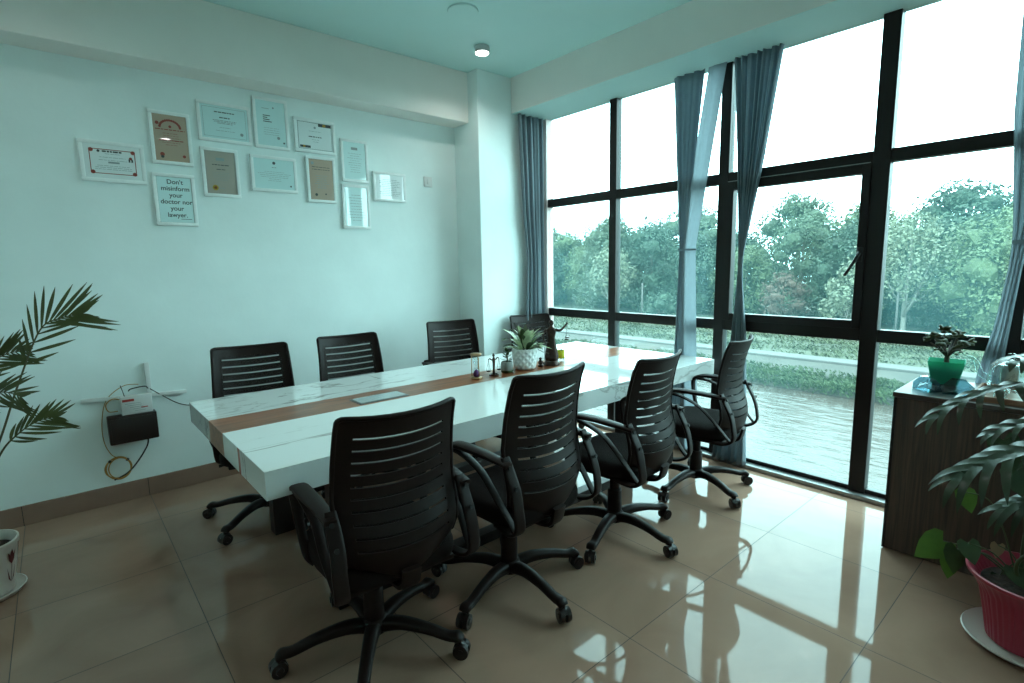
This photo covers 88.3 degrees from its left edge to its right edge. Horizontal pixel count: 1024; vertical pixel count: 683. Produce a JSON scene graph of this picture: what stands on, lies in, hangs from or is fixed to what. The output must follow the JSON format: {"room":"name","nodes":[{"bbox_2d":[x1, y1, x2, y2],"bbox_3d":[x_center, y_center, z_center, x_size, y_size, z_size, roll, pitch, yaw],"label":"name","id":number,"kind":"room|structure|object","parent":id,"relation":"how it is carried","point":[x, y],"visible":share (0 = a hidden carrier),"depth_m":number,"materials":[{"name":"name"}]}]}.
{"room":"office","nodes":[
{"label":"office","id":0,"kind":"room"},
{"bbox_2d":[0,43,460,510],"bbox_3d":[-1.938,-0.590,3.694,5.670,3.050,0.150,-8,11,-40],"label":"wall","id":1,"kind":"structure","parent":0,"point":[258,267],"depth_m":3.39,"materials":[{"name":"paint"}]},
{"bbox_2d":[76,138,146,184],"bbox_3d":[-2.373,-1.066,3.139,0.315,0.235,0.020,-8,11,-40],"label":"picture frame","id":2,"kind":"object","parent":1,"relation":"attached to","point":[99,160],"visible":1,"depth_m":3.13,"materials":[{"name":"grey paper"}]},
{"bbox_2d":[104,456,132,479],"bbox_3d":[-2.455,0.790,3.293,0.142,0.150,0.019,-8,11,-40],"label":"cable coil","id":3,"kind":"object","parent":1,"relation":"hanging from","point":[117,457],"visible":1,"depth_m":3.28,"materials":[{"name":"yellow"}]},
{"bbox_2d":[0,462,238,529],"bbox_3d":[-1.982,0.886,3.735,5.042,0.118,0.014,-8,11,-40],"label":"baseboard","id":4,"kind":"structure","parent":1,"relation":"attached to","point":[16,517],"depth_m":3.27,"materials":[{"name":"tile"}]},
{"bbox_2d":[106,409,158,445],"bbox_3d":[-2.369,0.535,3.301,0.250,0.170,0.088,-8,11,-40],"label":"box","id":5,"kind":"object","parent":1,"relation":"attached to","point":[139,426],"visible":0.99,"depth_m":3.26,"materials":[{"name":"black plastic"}]},
{"bbox_2d":[114,439,148,480],"bbox_3d":[-2.395,0.736,3.324,0.202,0.244,0.017,-7,10,-34],"label":"power cable","id":6,"kind":"object","parent":5,"relation":"hanging from","point":[148,439],"visible":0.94,"depth_m":3.34,"materials":[{"name":"black plastic"}]},
{"bbox_2d":[119,386,152,415],"bbox_3d":[-2.347,0.355,3.292,0.160,0.186,0.046,-8,11,-40],"label":"router","id":7,"kind":"object","parent":5,"relation":"on","point":[137,403],"visible":1,"depth_m":3.28,"materials":[{"name":"white plastic"}]},
{"bbox_2d":[105,398,119,412],"bbox_3d":[-2.452,0.393,3.240,0.076,0.087,0.005,-8,11,-40],"label":"cable","id":8,"kind":"object","parent":7,"relation":"attached to","point":[113,398],"visible":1,"depth_m":3.23,"materials":[{"name":"brown plastic"}]},
{"bbox_2d":[125,402,147,410],"bbox_3d":[-2.333,0.405,3.280,0.115,0.050,0.001,-8,11,-40],"label":"print","id":9,"kind":"object","parent":7,"relation":"attached to","point":[129,406],"depth_m":3.28,"materials":[{"name":"grey paper"}]},
{"bbox_2d":[150,388,188,405],"bbox_3d":[-2.175,0.363,3.489,0.358,0.175,0.022,-9,11,-43],"label":"cable","id":10,"kind":"object","parent":7,"relation":"attached to","point":[150,388],"visible":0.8,"depth_m":3.44,"materials":[{"name":"black plastic"}]},
{"bbox_2d":[81,362,186,402],"bbox_3d":[-2.367,0.256,3.311,0.545,0.230,0.022,-8,11,-40],"label":"cable trunking","id":11,"kind":"object","parent":1,"relation":"attached to","point":[146,365],"visible":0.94,"depth_m":3.34,"materials":[{"name":"white plastic"}]},
{"bbox_2d":[101,384,137,456],"bbox_3d":[-2.429,0.497,3.286,0.211,0.454,0.004,-8,11,-40],"label":"cable","id":12,"kind":"object","parent":11,"relation":"attached to","point":[127,384],"visible":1,"depth_m":3.23,"materials":[{"name":"brown plastic"}]},
{"bbox_2d":[146,108,193,166],"bbox_3d":[-2.143,-1.274,3.313,0.223,0.320,0.020,-8,11,-40],"label":"picture frame","id":13,"kind":"object","parent":1,"relation":"attached to","point":[169,132],"visible":1,"depth_m":3.31,"materials":[{"name":"grey paper"}]},
{"bbox_2d":[151,172,198,226],"bbox_3d":[-2.143,-0.901,3.360,0.230,0.323,0.020,-8,11,-40],"label":"picture frame","id":14,"kind":"object","parent":1,"relation":"attached to","point":[175,203],"visible":1,"depth_m":3.35,"materials":[{"name":"grey paper"}]},
{"bbox_2d":[199,146,241,197],"bbox_3d":[-1.938,-1.122,3.511,0.223,0.315,0.020,-8,11,-40],"label":"picture frame","id":15,"kind":"object","parent":1,"relation":"attached to","point":[219,166],"visible":1,"depth_m":3.50,"materials":[{"name":"grey paper"}]},
{"bbox_2d":[195,99,252,145],"bbox_3d":[-1.905,-1.447,3.498,0.323,0.250,0.020,-8,11,-40],"label":"picture frame","id":16,"kind":"object","parent":1,"relation":"attached to","point":[216,121],"visible":1,"depth_m":3.49,"materials":[{"name":"grey paper"}]},
{"bbox_2d":[0,0,467,127],"bbox_3d":[-2.158,-1.837,3.096,4.530,0.405,0.220,-8,11,-40],"label":"beam","id":17,"kind":"structure","parent":1,"relation":"attached to","point":[201,40],"depth_m":3.33,"materials":[{"name":"paint"}]},
{"bbox_2d":[251,95,289,150],"bbox_3d":[-1.683,-1.519,3.683,0.232,0.338,0.020,-8,11,-40],"label":"picture frame","id":18,"kind":"object","parent":1,"relation":"attached to","point":[270,116],"visible":1,"depth_m":3.68,"materials":[{"name":"grey paper"}]},
{"bbox_2d":[249,154,297,193],"bbox_3d":[-1.680,-1.181,3.729,0.310,0.244,0.020,-8,11,-40],"label":"picture frame","id":19,"kind":"object","parent":1,"relation":"attached to","point":[268,173],"visible":1,"depth_m":3.72,"materials":[{"name":"grey paper"}]},
{"bbox_2d":[292,116,335,155],"bbox_3d":[-1.452,-1.510,3.886,0.302,0.242,0.020,-8,11,-40],"label":"picture frame","id":20,"kind":"object","parent":1,"relation":"attached to","point":[314,136],"visible":1,"depth_m":3.88,"materials":[{"name":"grey paper"}]},
{"bbox_2d":[305,155,336,203],"bbox_3d":[-1.427,-1.208,3.947,0.220,0.333,0.020,-8,11,-40],"label":"picture frame","id":21,"kind":"object","parent":1,"relation":"attached to","point":[320,171],"visible":1,"depth_m":3.94,"materials":[{"name":"grey paper"}]},
{"bbox_2d":[339,138,368,183],"bbox_3d":[-1.224,-1.400,4.099,0.220,0.317,0.020,-8,11,-40],"label":"picture frame","id":22,"kind":"object","parent":1,"relation":"attached to","point":[353,153],"visible":1,"depth_m":4.09,"materials":[{"name":"grey paper"}]},
{"bbox_2d":[341,184,370,228],"bbox_3d":[-1.223,-1.056,4.144,0.226,0.336,0.020,-8,11,-40],"label":"picture frame","id":23,"kind":"object","parent":1,"relation":"attached to","point":[355,198],"visible":1,"depth_m":4.14,"materials":[{"name":"grey paper"}]},
{"bbox_2d":[372,171,406,202],"bbox_3d":[-1.000,-1.260,4.312,0.292,0.232,0.020,-8,11,-40],"label":"picture frame","id":24,"kind":"object","parent":1,"relation":"attached to","point":[387,187],"visible":1,"depth_m":4.30,"materials":[{"name":"grey paper"}]},
{"bbox_2d":[424,176,431,186],"bbox_3d":[-0.722,-1.375,4.543,0.080,0.084,0.016,-8,11,-40],"label":"wall switch","id":25,"kind":"object","parent":1,"relation":"attached to","point":[427,180],"visible":1,"depth_m":4.54,"materials":[{"name":"white plastic"}]},
{"bbox_2d":[454,69,526,355],"bbox_3d":[-0.103,-0.801,4.934,0.730,3.050,0.350,-8,11,-40],"label":"column","id":26,"kind":"structure","parent":1,"relation":"attached to","point":[492,253],"depth_m":4.66,"materials":[{"name":"paint"}]},
{"bbox_2d":[204,0,691,77],"bbox_3d":[0.039,-1.880,1.208,5.720,0.162,6.220,-8,11,-40],"label":"ceiling","id":27,"kind":"structure","parent":0,"point":[521,36],"depth_m":3.55,"materials":[{"name":"paint"}]},
{"bbox_2d":[474,44,489,55],"bbox_3d":[-0.223,-2.167,3.929,0.112,0.057,0.112,-8,11,-40],"label":"ceiling lamp","id":28,"kind":"object","parent":27,"relation":"attached to","point":[480,49],"visible":1,"depth_m":3.89,"materials":[{"name":"grey plastic"}]},
{"bbox_2d":[0,417,1023,682],"bbox_3d":[0.051,1.272,1.620,5.600,0.120,6.220,-8,11,-40],"label":"floor","id":29,"kind":"structure","parent":0,"point":[797,582],"depth_m":2.27,"materials":[{"name":"tile"}]},
{"bbox_2d":[0,283,119,601],"bbox_3d":[-2.475,0.420,2.218,1.420,1.487,0.826,-8,11,-40],"label":"potted palm","id":30,"kind":"object","parent":29,"relation":"on","point":[11,582],"visible":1,"depth_m":2.26,"materials":[{"name":"green plant"}]},
{"bbox_2d":[0,529,19,596],"bbox_3d":[-2.368,1.017,2.357,0.270,0.242,0.270,-8,11,-40],"label":"pot","id":31,"kind":"object","parent":30,"relation":"attached to","point":[9,577],"depth_m":2.37,"materials":[{"name":"white ceramic"}]},
{"bbox_2d":[202,342,324,545],"bbox_3d":[-1.431,0.533,3.069,0.709,0.984,0.715,-6,10,-32],"label":"office chair","id":32,"kind":"object","parent":29,"relation":"on","point":[217,354],"visible":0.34,"depth_m":3.16,"materials":[{"name":"plastic"}]},
{"bbox_2d":[316,332,416,491],"bbox_3d":[-0.982,0.460,3.510,0.727,0.987,0.704,-8,10,-38],"label":"office chair","id":33,"kind":"object","parent":29,"relation":"on","point":[323,342],"visible":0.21,"depth_m":3.63,"materials":[{"name":"plastic"}]},
{"bbox_2d":[268,397,479,682],"bbox_3d":[-0.548,0.675,1.964,0.709,0.984,0.706,-7,10,-36],"label":"office chair","id":34,"kind":"object","parent":29,"relation":"on","point":[362,546],"visible":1,"depth_m":1.75,"materials":[{"name":"plastic"}]},
{"bbox_2d":[189,342,713,609],"bbox_3d":[-0.126,0.591,3.312,3.016,0.756,1.310,-8,11,-40],"label":"conference table","id":35,"kind":"object","parent":29,"relation":"on","point":[278,439],"visible":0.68,"depth_m":2.75,"materials":[{"name":"wood"}]},
{"bbox_2d":[470,352,481,379],"bbox_3d":[-0.219,0.149,3.221,0.071,0.157,0.071,-8,11,-40],"label":"hourglass","id":36,"kind":"object","parent":35,"relation":"on","point":[476,376],"visible":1,"depth_m":3.21,"materials":[{"name":"beige wood"}]},
{"bbox_2d":[486,353,500,375],"bbox_3d":[-0.114,0.143,3.299,0.114,0.143,0.056,-8,11,-40],"label":"figurine","id":37,"kind":"object","parent":35,"relation":"on","point":[493,359],"visible":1,"depth_m":3.29,"materials":[{"name":"brown metal"}]},
{"bbox_2d":[500,348,512,372],"bbox_3d":[-0.036,0.117,3.394,0.089,0.164,0.083,1,8,14],"label":"succulent pot","id":38,"kind":"object","parent":35,"relation":"on","point":[507,365],"visible":1,"depth_m":3.37,"materials":[{"name":"grey ceramic"}]},
{"bbox_2d":[502,323,550,369],"bbox_3d":[0.094,0.026,3.479,0.345,0.317,0.310,0,8,8],"label":"planter","id":39,"kind":"object","parent":35,"relation":"on","point":[524,355],"visible":1,"depth_m":3.44,"materials":[{"name":"white ceramic"}]},
{"bbox_2d":[538,357,543,366],"bbox_3d":[0.193,0.138,3.566,0.044,0.066,0.040,-8,11,-40],"label":"figurine","id":40,"kind":"object","parent":35,"relation":"on","point":[540,362],"visible":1,"depth_m":3.56,"materials":[{"name":"brown metal"}]},
{"bbox_2d":[542,320,569,365],"bbox_3d":[0.299,0.007,3.605,0.189,0.312,0.125,0,8,9],"label":"statue","id":41,"kind":"object","parent":35,"relation":"on","point":[551,359],"visible":1,"depth_m":3.59,"materials":[{"name":"brown metal"}]},
{"bbox_2d":[558,350,564,357],"bbox_3d":[0.350,0.095,3.785,0.054,0.085,0.054,-8,11,-40],"label":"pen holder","id":42,"kind":"object","parent":35,"relation":"on","point":[561,354],"visible":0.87,"depth_m":3.76,"materials":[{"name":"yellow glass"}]},
{"bbox_2d":[422,319,501,457],"bbox_3d":[-0.386,0.353,4.149,0.707,0.996,0.715,-5,9,-28],"label":"office chair","id":43,"kind":"object","parent":29,"relation":"on","point":[472,343],"visible":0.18,"depth_m":4.34,"materials":[{"name":"plastic"}]},
{"bbox_2d":[431,361,601,629],"bbox_3d":[-0.006,0.597,2.300,0.720,1.023,0.701,-9,11,-43],"label":"office chair","id":44,"kind":"object","parent":29,"relation":"on","point":[514,494],"visible":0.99,"depth_m":2.12,"materials":[{"name":"plastic"}]},
{"bbox_2d":[508,313,584,433],"bbox_3d":[0.273,0.264,4.731,0.711,0.984,0.701,-5,9,-28],"label":"office chair","id":45,"kind":"object","parent":29,"relation":"on","point":[543,318],"visible":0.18,"depth_m":4.91,"materials":[{"name":"plastic"}]},
{"bbox_2d":[543,119,553,326],"bbox_3d":[0.343,-0.675,5.060,0.080,2.750,0.070,-8,11,-40],"label":"trim","id":46,"kind":"structure","parent":29,"relation":"on","point":[547,124],"depth_m":4.96,"materials":[{"name":"white"}]},
{"bbox_2d":[549,349,692,563],"bbox_3d":[0.556,0.537,2.756,0.701,0.994,0.720,7,11,44],"label":"office chair","id":47,"kind":"object","parent":29,"relation":"on","point":[629,459],"visible":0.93,"depth_m":2.58,"materials":[{"name":"plastic"}]},
{"bbox_2d":[656,334,758,508],"bbox_3d":[1.154,0.446,3.348,0.706,0.984,0.709,6,10,39],"label":"office chair","id":48,"kind":"object","parent":29,"relation":"on","point":[721,427],"visible":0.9,"depth_m":3.14,"materials":[{"name":"plastic"}]},
{"bbox_2d":[584,420,884,506],"bbox_3d":[1.802,0.884,3.586,0.130,0.028,4.350,-8,11,-40],"label":"trim","id":49,"kind":"structure","parent":29,"relation":"on","point":[864,497],"depth_m":3.42,"materials":[{"name":"silver metal"}]},
{"bbox_2d":[607,8,1023,493],"bbox_3d":[2.030,-0.444,3.132,0.070,2.722,3.626,-8,11,-40],"label":"window frame","id":50,"kind":"structure","parent":49,"relation":"on","point":[894,22],"depth_m":3.12,"materials":[{"name":"black metal"}]},
{"bbox_2d":[548,191,608,413],"bbox_3d":[0.606,-0.652,4.763,0.062,2.722,0.724,-8,11,-40],"label":"window","id":51,"kind":"structure","parent":50,"relation":"attached to","point":[598,196],"depth_m":4.71,"materials":[{"name":"black metal"}]},
{"bbox_2d":[615,174,718,450],"bbox_3d":[1.181,-0.568,4.105,0.062,2.722,0.888,-8,11,-40],"label":"window","id":52,"kind":"structure","parent":50,"relation":"attached to","point":[712,180],"depth_m":4.11,"materials":[{"name":"black metal"}]},
{"bbox_2d":[722,151,873,488],"bbox_3d":[1.768,-0.474,3.377,0.135,2.722,0.846,-8,11,-40],"label":"window","id":53,"kind":"structure","parent":50,"relation":"attached to","point":[857,164],"depth_m":3.29,"materials":[{"name":"black metal"}]},
{"bbox_2d":[864,130,1013,498],"bbox_3d":[2.302,-0.404,2.820,0.062,2.722,0.531,-8,11,-40],"label":"window","id":54,"kind":"structure","parent":50,"relation":"attached to","point":[1004,139],"depth_m":2.77,"materials":[{"name":"black metal"}]},
{"bbox_2d":[1019,322,1023,353],"bbox_3d":[2.678,-0.349,2.389,0.062,2.722,0.473,-8,11,-40],"label":"window","id":55,"kind":"structure","parent":50,"relation":"attached to","point":[1021,351],"depth_m":2.60,"materials":[{"name":"clear glass"}]},
{"bbox_2d":[881,378,1023,575],"bbox_3d":[2.449,0.672,2.263,0.495,0.800,1.299,-8,11,-40],"label":"base cabinet","id":56,"kind":"object","parent":29,"relation":"on","point":[916,457],"visible":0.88,"depth_m":2.45,"materials":[{"name":"laminate"}]},
{"bbox_2d":[912,375,941,392],"bbox_3d":[2.005,0.200,2.541,0.075,0.071,0.116,-1,8,2],"label":"glass paperweight","id":57,"kind":"object","parent":56,"relation":"on","point":[926,383],"visible":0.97,"depth_m":2.51,"materials":[{"name":"clear glass"}]},
{"bbox_2d":[923,325,976,384],"bbox_3d":[2.170,0.067,2.628,0.207,0.304,0.238,6,11,41],"label":"potted plant","id":58,"kind":"object","parent":56,"relation":"on","point":[943,373],"visible":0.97,"depth_m":2.61,"materials":[{"name":"green"}]},
{"bbox_2d":[941,378,974,395],"bbox_3d":[2.082,0.207,2.465,0.121,0.074,0.079,6,11,41],"label":"glass paperweight","id":59,"kind":"object","parent":56,"relation":"on","point":[954,386],"visible":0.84,"depth_m":2.44,"materials":[{"name":"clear glass"}]},
{"bbox_2d":[970,383,1023,406],"bbox_3d":[2.306,0.251,2.311,0.340,0.026,0.420,-8,11,-40],"label":"serving tray","id":60,"kind":"object","parent":56,"relation":"on","point":[1013,399],"visible":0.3,"depth_m":2.34,"materials":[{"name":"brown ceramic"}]},
{"bbox_2d":[968,355,1019,384],"bbox_3d":[2.276,0.143,2.433,0.156,0.188,0.282,-3,8,-16],"label":"glass teapot","id":61,"kind":"object","parent":60,"relation":"on","point":[1014,374],"visible":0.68,"depth_m":2.40,"materials":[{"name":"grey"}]},
{"bbox_2d":[914,354,1023,667],"bbox_3d":[1.882,0.571,1.785,0.675,1.157,0.814,-8,11,-40],"label":"potted plant","id":62,"kind":"object","parent":29,"relation":"on","point":[998,625],"visible":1,"depth_m":1.88,"materials":[{"name":"green plant"}]},
{"bbox_2d":[965,550,1023,657],"bbox_3d":[1.905,0.987,1.935,0.388,0.262,0.388,-8,11,-40],"label":"pot","id":63,"kind":"object","parent":62,"relation":"attached to","point":[998,625],"depth_m":1.93,"materials":[{"name":"red"}]},
{"bbox_2d":[511,0,918,118],"bbox_3d":[1.604,-1.959,3.097,0.442,0.297,4.420,-8,11,-40],"label":"beam","id":64,"kind":"structure","parent":0,"point":[692,25],"depth_m":3.54,"materials":[{"name":"paint"}]},
{"bbox_2d":[512,0,943,120],"bbox_3d":[1.608,-1.811,3.119,0.439,0.003,4.420,-8,11,-40],"label":"ceiling beam underside","id":65,"kind":"structure","parent":64,"relation":"attached to","point":[840,15],"depth_m":3.29,"materials":[{"name":"paint"}]},
{"bbox_2d":[518,113,544,344],"bbox_3d":[0.192,-0.657,4.899,0.313,2.725,0.059,-8,11,-40],"label":"curtain","id":66,"kind":"object","parent":65,"relation":"hanging from","point":[530,128],"visible":0.68,"depth_m":4.83,"materials":[{"name":"fabric"}]},
{"bbox_2d":[670,62,726,449],"bbox_3d":[1.317,-0.526,3.840,0.053,2.725,0.406,-9,11,-42],"label":"curtain","id":67,"kind":"object","parent":65,"relation":"hanging from","point":[693,147],"visible":0.8,"depth_m":3.78,"materials":[{"name":"fabric"}]},
{"bbox_2d":[712,43,784,465],"bbox_3d":[1.562,-0.488,3.544,0.070,2.725,0.358,-8,11,-40],"label":"curtain","id":68,"kind":"object","parent":65,"relation":"hanging from","point":[756,74],"visible":0.78,"depth_m":3.44,"materials":[{"name":"fabric"}]},
{"bbox_2d":[975,10,1023,383],"bbox_3d":[2.449,-0.360,2.539,0.058,2.725,0.269,-9,11,-42],"label":"curtain","id":69,"kind":"object","parent":65,"relation":"hanging from","point":[996,347],"visible":0.49,"depth_m":2.54,"materials":[{"name":"fabric"}]},
{"label":"outside","id":70,"kind":"structure","parent":0,"visible":0},
{"bbox_2d":[556,328,1023,385],"bbox_3d":[6.106,-0.169,38.642,1.200,0.820,170.000,-8,11,-40],"label":"path","id":71,"kind":"structure","parent":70,"point":[883,366],"depth_m":27.85,"materials":[{"name":"concrete"}]},
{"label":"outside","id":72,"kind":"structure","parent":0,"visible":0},
{"bbox_2d":[553,296,1023,377],"bbox_3d":[33.954,-5.809,75.561,89.800,0.920,250.000,-8,11,-40],"label":"grass field","id":73,"kind":"structure","parent":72,"point":[572,305],"depth_m":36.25,"materials":[{"name":"green plant"}]},
{"bbox_2d":[553,225,565,254],"bbox_3d":[6.365,-11.932,82.464,10.003,12.435,8.836,-1,8,0],"label":"tree","id":74,"kind":"object","parent":73,"relation":"on","point":[555,234],"visible":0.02,"depth_m":80.65,"materials":[{"name":"green plant"}]},
{"bbox_2d":[553,244,570,304],"bbox_3d":[4.643,-8.309,68.602,6.570,8.471,6.707,-4,9,-20],"label":"tree","id":75,"kind":"object","parent":73,"relation":"on","point":[558,289],"visible":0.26,"depth_m":67.32,"materials":[{"name":"green plant"}]},
{"bbox_2d":[553,231,583,300],"bbox_3d":[8.492,-10.331,76.397,9.758,11.067,10.464,-8,11,-40],"label":"tree","id":76,"kind":"object","parent":73,"relation":"on","point":[564,242],"visible":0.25,"depth_m":74.30,"materials":[{"name":"green plant"}]},
{"bbox_2d":[561,244,607,305],"bbox_3d":[9.752,-7.918,66.115,7.797,8.655,7.270,-3,8,-13],"label":"tree","id":77,"kind":"object","parent":73,"relation":"on","point":[577,269],"visible":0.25,"depth_m":65.14,"materials":[{"name":"green plant"}]},
{"bbox_2d":[575,217,630,300],"bbox_3d":[12.912,-10.463,72.874,9.502,13.154,9.246,-5,9,-26],"label":"tree","id":78,"kind":"object","parent":73,"relation":"on","point":[605,217],"visible":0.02,"depth_m":72.43,"materials":[{"name":"green plant"}]},
{"bbox_2d":[572,212,642,309],"bbox_3d":[12.098,-8.812,60.991,9.774,12.081,8.633,-2,8,-6],"label":"tree","id":79,"kind":"object","parent":73,"relation":"on","point":[596,238],"visible":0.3,"depth_m":60.37,"materials":[{"name":"green plant"}]},
{"bbox_2d":[588,246,638,301],"bbox_3d":[10.408,-6.444,54.878,5.245,7.704,5.180,-8,11,-40],"label":"tree","id":80,"kind":"object","parent":73,"relation":"on","point":[602,281],"visible":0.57,"depth_m":54.52,"materials":[{"name":"green plant"}]},
{"bbox_2d":[641,283,642,312],"bbox_3d":[11.743,-3.415,47.611,0.129,3.700,0.129,-8,11,-40],"label":"post","id":81,"kind":"object","parent":73,"relation":"on","point":[642,283],"visible":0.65,"depth_m":47.54,"materials":[{"name":"metal"}]},
{"bbox_2d":[620,218,677,312],"bbox_3d":[15.016,-7.556,57.087,7.881,11.346,8.099,-5,9,-28],"label":"tree","id":82,"kind":"object","parent":73,"relation":"on","point":[657,235],"visible":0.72,"depth_m":55.75,"materials":[{"name":"green plant"}]},
{"bbox_2d":[639,288,676,314],"bbox_3d":[13.803,-3.512,49.827,4.068,3.231,4.049,-8,11,-40],"label":"bush","id":83,"kind":"object","parent":73,"relation":"on","point":[657,306],"visible":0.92,"depth_m":48.99,"materials":[{"name":"green plant"}]},
{"bbox_2d":[652,201,717,298],"bbox_3d":[22.276,-10.043,63.855,11.874,13.608,10.489,-7,10,-36],"label":"tree","id":84,"kind":"object","parent":73,"relation":"on","point":[709,221],"visible":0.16,"depth_m":60.88,"materials":[{"name":"green plant"}]},
{"bbox_2d":[660,231,715,313],"bbox_3d":[18.201,-6.662,53.383,6.592,9.151,6.457,-5,9,-27],"label":"tree","id":85,"kind":"object","parent":73,"relation":"on","point":[703,298],"visible":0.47,"depth_m":52.47,"materials":[{"name":"green plant"}]},
{"bbox_2d":[704,228,773,302],"bbox_3d":[25.122,-7.596,58.852,7.652,10.301,7.863,-4,9,-18],"label":"tree","id":86,"kind":"object","parent":73,"relation":"on","point":[750,234],"visible":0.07,"depth_m":57.20,"materials":[{"name":"green plant"}]},
{"bbox_2d":[704,244,776,313],"bbox_3d":[22.254,-5.554,51.029,6.714,7.579,7.200,-1,8,3],"label":"tree","id":87,"kind":"object","parent":73,"relation":"on","point":[752,257],"visible":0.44,"depth_m":49.30,"materials":[{"name":"green plant"}]},
{"bbox_2d":[757,270,813,315],"bbox_3d":[21.124,-3.214,41.556,4.180,4.710,4.242,-8,11,-40],"label":"bush","id":88,"kind":"object","parent":73,"relation":"on","point":[787,281],"visible":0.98,"depth_m":41.14,"materials":[{"name":"green plant"}]},
{"bbox_2d":[746,191,843,312],"bbox_3d":[28.757,-8.662,54.074,9.753,13.375,11.042,-8,11,-41],"label":"tree","id":89,"kind":"object","parent":73,"relation":"on","point":[793,206],"visible":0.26,"depth_m":52.33,"materials":[{"name":"green plant"}]},
{"bbox_2d":[760,214,842,316],"bbox_3d":[26.176,-6.341,47.560,7.157,10.162,8.102,2,9,21],"label":"tree","id":90,"kind":"object","parent":73,"relation":"on","point":[798,234],"visible":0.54,"depth_m":45.91,"materials":[{"name":"green plant"}]},
{"bbox_2d":[818,262,883,318],"bbox_3d":[23.931,-2.971,37.162,4.287,5.367,3.919,-8,11,-40],"label":"tree","id":91,"kind":"object","parent":73,"relation":"on","point":[845,290],"visible":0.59,"depth_m":37.04,"materials":[{"name":"green plant"}]},
{"bbox_2d":[806,217,909,325],"bbox_3d":[27.938,-5.035,41.987,7.248,9.783,7.053,-5,9,-24],"label":"tree","id":92,"kind":"object","parent":73,"relation":"on","point":[845,246],"visible":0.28,"depth_m":42.09,"materials":[{"name":"green plant"}]},
{"bbox_2d":[805,202,919,312],"bbox_3d":[32.313,-7.139,48.805,9.644,11.895,10.342,-3,8,-13],"label":"tree","id":93,"kind":"object","parent":73,"relation":"on","point":[852,215],"visible":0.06,"depth_m":48.03,"materials":[{"name":"green plant"}]},
{"bbox_2d":[894,292,899,329],"bbox_3d":[25.466,-1.646,34.944,0.129,3.300,0.129,-8,11,-40],"label":"post","id":94,"kind":"object","parent":73,"relation":"on","point":[898,293],"visible":0.65,"depth_m":34.85,"materials":[{"name":"metal"}]},
{"bbox_2d":[846,206,966,330],"bbox_3d":[26.372,-4.523,35.272,6.690,8.906,5.694,-4,9,-19],"label":"tree","id":95,"kind":"object","parent":73,"relation":"on","point":[911,270],"visible":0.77,"depth_m":34.69,"materials":[{"name":"green plant"}]},
{"bbox_2d":[886,211,988,329],"bbox_3d":[31.540,-4.935,39.240,6.960,9.291,7.105,-2,8,-9],"label":"tree","id":96,"kind":"object","parent":73,"relation":"on","point":[932,317],"visible":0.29,"depth_m":38.28,"materials":[{"name":"green plant"}]},
{"bbox_2d":[900,175,1012,317],"bbox_3d":[38.806,-7.201,45.232,10.573,13.764,10.288,-7,10,-35],"label":"tree","id":97,"kind":"object","parent":73,"relation":"on","point":[963,199],"visible":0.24,"depth_m":43.52,"materials":[{"name":"green plant"}]},
{"bbox_2d":[919,207,1023,338],"bbox_3d":[30.226,-3.916,32.406,9.326,9.128,8.572,-7,10,-37],"label":"tree","id":98,"kind":"object","parent":73,"relation":"on","point":[978,271],"visible":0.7,"depth_m":32.20,"materials":[{"name":"green plant"}]},
{"bbox_2d":[969,203,1012,319],"bbox_3d":[35.959,-4.709,36.179,8.501,10.172,7.927,0,8,6],"label":"tree","id":99,"kind":"object","parent":73,"relation":"on","point":[1004,207],"visible":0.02,"depth_m":36.72,"materials":[{"name":"green plant"}]},
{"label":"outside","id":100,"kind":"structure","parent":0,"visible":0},
{"bbox_2d":[555,332,1023,404],"bbox_3d":[3.238,0.442,36.217,6.400,1.000,170.000,-8,11,-40],"label":"bank","id":101,"kind":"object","parent":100,"point":[903,377],"visible":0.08,"depth_m":25.98,"materials":[{"name":"soil"}]},
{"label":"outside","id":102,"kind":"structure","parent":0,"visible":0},
{"bbox_2d":[581,378,892,491],"bbox_3d":[-5.037,1.704,29.156,21.300,0.600,170.000,-8,11,-40],"label":"river water","id":103,"kind":"structure","parent":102,"point":[798,429],"depth_m":17.03,"materials":[{"name":"grey liquid"}]},
{"bbox_2d":[555,338,908,404],"bbox_3d":[1.669,-0.100,36.103,2.990,0.849,68.164,-8,11,-40],"label":"weeds","id":104,"kind":"object","parent":103,"relation":"on","point":[833,382],"visible":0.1,"depth_m":22.91,"materials":[{"name":"green plant"}]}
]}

